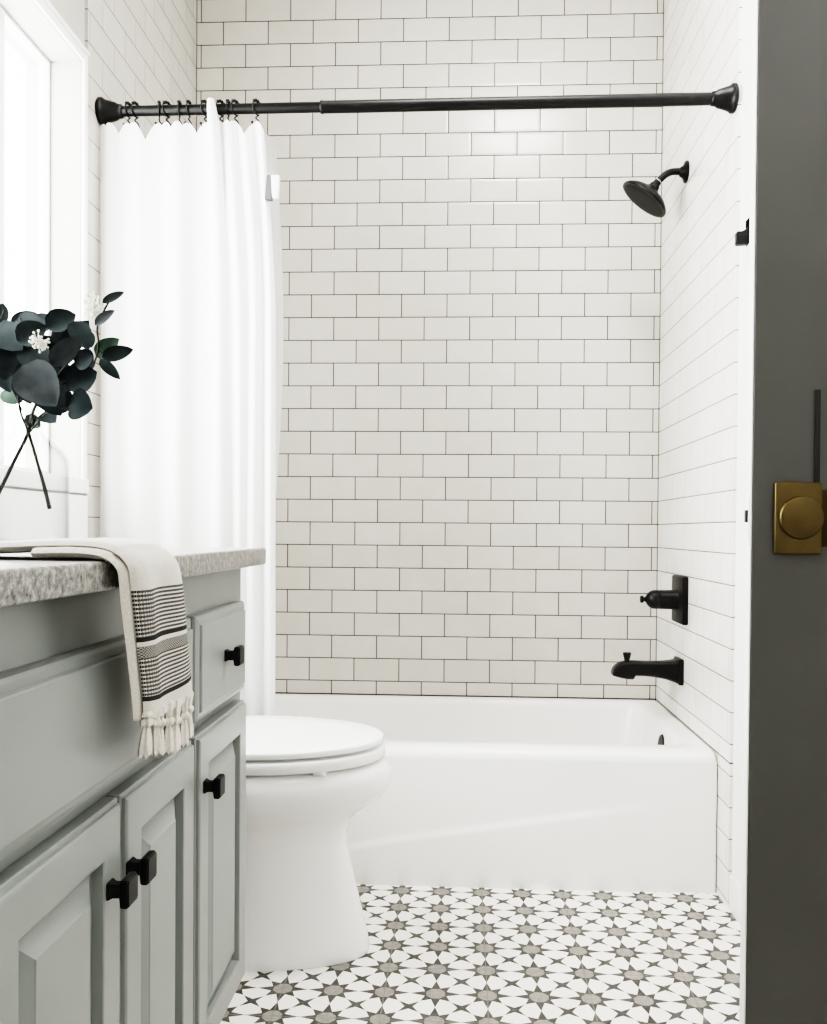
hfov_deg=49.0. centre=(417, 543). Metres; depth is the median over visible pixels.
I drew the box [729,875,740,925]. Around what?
baseboard
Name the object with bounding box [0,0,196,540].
wall
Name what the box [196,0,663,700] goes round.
wall
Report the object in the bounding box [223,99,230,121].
curtain ring
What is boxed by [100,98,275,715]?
shower curtain
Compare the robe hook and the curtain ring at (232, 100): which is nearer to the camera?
the robe hook
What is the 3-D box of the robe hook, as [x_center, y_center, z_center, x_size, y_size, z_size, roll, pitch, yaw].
[0.738,-0.706,2.058,0.028,0.060,0.028,0,1,3]
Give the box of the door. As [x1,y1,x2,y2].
[739,0,826,1023]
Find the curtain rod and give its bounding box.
[95,83,738,125]
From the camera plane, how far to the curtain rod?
2.16 m
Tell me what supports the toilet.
on the floor
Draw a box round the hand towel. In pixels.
[0,538,193,759]
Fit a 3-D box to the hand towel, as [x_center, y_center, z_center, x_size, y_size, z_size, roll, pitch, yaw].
[-0.437,0.116,0.992,0.339,0.245,0.228,0,1,3]
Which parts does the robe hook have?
hook arm, hook plate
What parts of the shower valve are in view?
handle, valve plate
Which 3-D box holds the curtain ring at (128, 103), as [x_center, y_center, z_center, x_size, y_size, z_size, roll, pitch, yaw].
[-0.704,-1.041,2.213,0.015,0.072,0.035,1,1,30]
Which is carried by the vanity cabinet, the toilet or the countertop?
the countertop
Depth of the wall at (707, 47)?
2.35 m
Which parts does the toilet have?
lid, seat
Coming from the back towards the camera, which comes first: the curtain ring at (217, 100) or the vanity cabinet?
the curtain ring at (217, 100)
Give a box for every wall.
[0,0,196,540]
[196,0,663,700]
[656,0,751,908]
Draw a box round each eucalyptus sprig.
[0,291,133,493]
[0,303,65,508]
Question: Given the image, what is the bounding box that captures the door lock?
[773,481,826,553]
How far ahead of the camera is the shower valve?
2.59 m
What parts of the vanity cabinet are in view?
door, sink panel, knob, knob, door, knob, drawer, door, knob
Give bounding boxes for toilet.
[245,715,390,971]
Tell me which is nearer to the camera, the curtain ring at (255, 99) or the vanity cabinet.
the vanity cabinet
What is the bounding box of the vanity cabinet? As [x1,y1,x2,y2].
[0,568,245,1023]
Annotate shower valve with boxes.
[640,575,688,624]
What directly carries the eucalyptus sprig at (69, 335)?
in the glass vase
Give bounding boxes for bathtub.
[275,694,716,892]
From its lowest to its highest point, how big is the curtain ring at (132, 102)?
0.072 m
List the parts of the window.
sash, sill, casing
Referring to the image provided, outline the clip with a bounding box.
[265,175,279,200]
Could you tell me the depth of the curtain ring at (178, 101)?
2.19 m
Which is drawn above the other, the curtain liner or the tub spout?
the curtain liner
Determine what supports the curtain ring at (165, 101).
hanging from the curtain rod
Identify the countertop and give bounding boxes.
[0,547,265,607]
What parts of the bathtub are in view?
overflow plate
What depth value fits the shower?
2.60 m
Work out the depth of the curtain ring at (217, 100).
2.20 m
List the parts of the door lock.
round knob, plate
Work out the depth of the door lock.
1.22 m
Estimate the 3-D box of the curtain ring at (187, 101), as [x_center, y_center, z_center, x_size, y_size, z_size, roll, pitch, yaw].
[-0.554,-1.041,2.205,0.015,0.072,0.035,1,1,27]
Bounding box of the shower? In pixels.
[623,160,689,217]
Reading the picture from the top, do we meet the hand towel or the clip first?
the clip
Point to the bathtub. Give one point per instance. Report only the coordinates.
(481, 792)
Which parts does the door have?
strike plate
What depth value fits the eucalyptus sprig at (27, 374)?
1.42 m
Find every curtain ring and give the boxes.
[123,101,130,124]
[130,101,139,128]
[155,100,160,123]
[161,100,171,126]
[177,100,181,123]
[184,100,192,125]
[199,99,206,126]
[216,99,224,122]
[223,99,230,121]
[231,99,238,123]
[251,98,260,123]
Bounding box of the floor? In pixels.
[220,884,740,1023]
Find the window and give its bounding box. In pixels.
[0,0,89,493]
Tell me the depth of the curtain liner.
2.24 m
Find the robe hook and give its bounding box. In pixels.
[735,217,749,245]
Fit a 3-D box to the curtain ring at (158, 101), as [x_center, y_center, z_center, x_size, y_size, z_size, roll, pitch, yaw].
[-0.628,-1.041,2.209,0.015,0.072,0.035,1,1,8]
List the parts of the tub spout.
diverter knob, spout, spout plate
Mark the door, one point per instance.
(783, 936)
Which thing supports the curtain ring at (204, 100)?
hanging from the curtain rod
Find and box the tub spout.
[611,652,683,685]
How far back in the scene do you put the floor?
1.86 m
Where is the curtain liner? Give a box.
[264,133,282,488]
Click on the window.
(22, 478)

